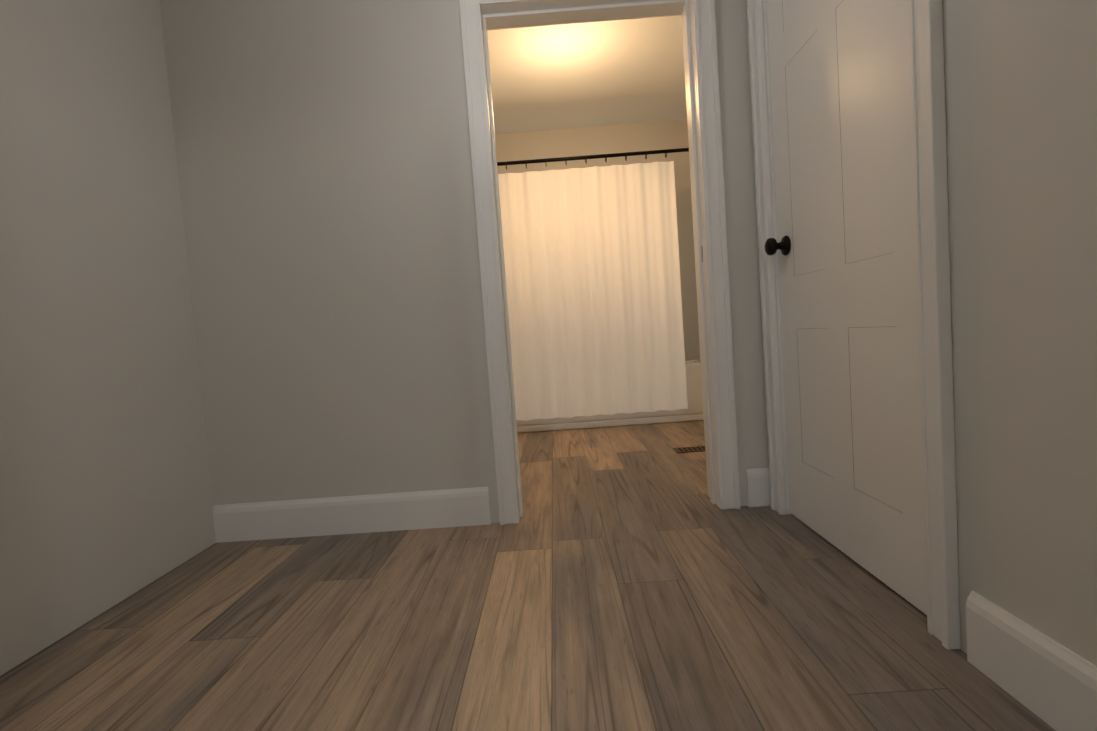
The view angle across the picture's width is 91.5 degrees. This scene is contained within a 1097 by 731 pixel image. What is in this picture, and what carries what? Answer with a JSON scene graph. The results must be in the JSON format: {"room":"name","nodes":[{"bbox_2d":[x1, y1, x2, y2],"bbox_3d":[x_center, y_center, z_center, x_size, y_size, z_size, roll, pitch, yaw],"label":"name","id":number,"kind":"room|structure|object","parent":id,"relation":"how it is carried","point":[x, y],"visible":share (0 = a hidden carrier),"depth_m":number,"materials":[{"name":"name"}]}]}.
{"room":"hallway","nodes":[
{"label":"hallway","id":0,"kind":"room"},
{"bbox_2d":[0,0,215,675],"bbox_3d":[-1.406,-0.412,1.020,0.100,2.300,1.930,-4,3,1],"label":"wall","id":1,"kind":"structure","parent":0,"point":[106,496],"depth_m":1.55,"materials":[{"name":"white paint"}]},
{"bbox_2d":[160,0,768,522],"bbox_3d":[-0.100,-0.563,2.032,2.700,2.300,0.130,-4,3,1],"label":"wall","id":2,"kind":"structure","parent":0,"point":[326,178],"depth_m":1.98,"materials":[{"name":"white paint"}]},
{"bbox_2d":[213,487,490,542],"bbox_3d":[-0.747,0.567,2.030,1.050,0.141,0.015,-4,3,1],"label":"baseboard","id":3,"kind":"structure","parent":2,"relation":"attached to","point":[463,506],"depth_m":2.02,"materials":[{"name":"white paint"}]},
{"bbox_2d":[459,0,740,524],"bbox_3d":[0.199,-0.416,2.038,0.903,1.964,0.184,-4,3,1],"label":"door frame","id":4,"kind":"structure","parent":2,"relation":"attached to","point":[479,18],"depth_m":1.97,"materials":[{"name":"white paint"}]},
{"bbox_2d":[0,420,1055,730],"bbox_3d":[1.680,0.615,0.291,7.330,0.100,8.530,-4,3,1],"label":"floor","id":5,"kind":"structure","parent":0,"point":[624,578],"depth_m":1.27,"materials":[{"name":"brown wood"}]},
{"bbox_2d":[516,359,703,432],"bbox_3d":[0.284,0.236,4.083,1.920,0.420,0.420,-4,3,1],"label":"bathtub","id":6,"kind":"object","parent":5,"relation":"on","point":[693,411],"visible":0.12,"depth_m":3.88,"materials":[{"name":"white ceramic"}]},
{"bbox_2d":[673,446,704,452],"bbox_3d":[0.837,0.466,2.990,0.260,0.008,0.110,-4,3,1],"label":"floor vent","id":7,"kind":"object","parent":5,"relation":"in","point":[690,449],"visible":0.54,"depth_m":2.98,"materials":[{"name":"brown metal"}]},
{"bbox_2d":[487,15,686,133],"bbox_3d":[-0.182,-1.748,2.129,2.700,0.060,4.320,-4,3,1],"label":"ceiling","id":8,"kind":"structure","parent":0,"point":[600,73],"depth_m":3.33,"materials":[{"name":"white paint"}]},
{"bbox_2d":[495,119,699,359],"bbox_3d":[0.220,-0.716,4.299,2.200,2.300,0.100,-4,3,1],"label":"wall","id":9,"kind":"structure","parent":0,"point":[593,140],"depth_m":4.19,"materials":[{"name":"white paint"}]},
{"bbox_2d":[942,0,1096,665],"bbox_3d":[0.824,-0.569,0.991,0.130,2.300,1.930,-4,3,1],"label":"wall","id":10,"kind":"structure","parent":0,"point":[1020,76],"depth_m":0.89,"materials":[{"name":"white paint"}]},
{"bbox_2d":[765,0,926,614],"bbox_3d":[0.772,-0.391,1.478,0.104,1.880,0.738,-4,3,1],"label":"door","id":11,"kind":"structure","parent":10,"relation":"in","point":[844,246],"depth_m":1.42,"materials":[{"name":"white paint"}]},
{"bbox_2d":[747,0,959,649],"bbox_3d":[0.826,-0.428,1.475,0.156,1.964,0.888,-4,3,1],"label":"door frame","id":12,"kind":"structure","parent":10,"relation":"attached to","point":[926,55],"depth_m":1.09,"materials":[{"name":"white paint"}]},
{"bbox_2d":[966,591,1096,730],"bbox_3d":[0.823,0.539,0.569,0.015,0.141,0.960,-4,3,1],"label":"baseboard","id":13,"kind":"structure","parent":10,"relation":"attached to","point":[1049,681],"depth_m":0.91,"materials":[{"name":"white paint"}]},
{"bbox_3d":[1.242,-0.723,3.157,0.130,2.300,2.160,-4,3,1],"label":"wall","id":14,"kind":"structure","parent":0,"visible":0},
{"bbox_2d":[497,148,688,169],"bbox_3d":[0.162,-1.432,3.737,1.940,0.056,0.054,-4,3,1],"label":"curtain rod","id":15,"kind":"object","parent":14,"relation":"attached to","point":[605,156],"visible":0.83,"depth_m":3.73,"materials":[{"name":"black metal"}]},
{"bbox_2d":[498,161,687,420],"bbox_3d":[0.117,-0.501,3.790,1.641,1.745,0.062,-4,3,1],"label":"shower curtain","id":16,"kind":"object","parent":15,"relation":"hanging from","point":[592,274],"visible":0.77,"depth_m":3.79,"materials":[{"name":"white fabric"}]}
]}

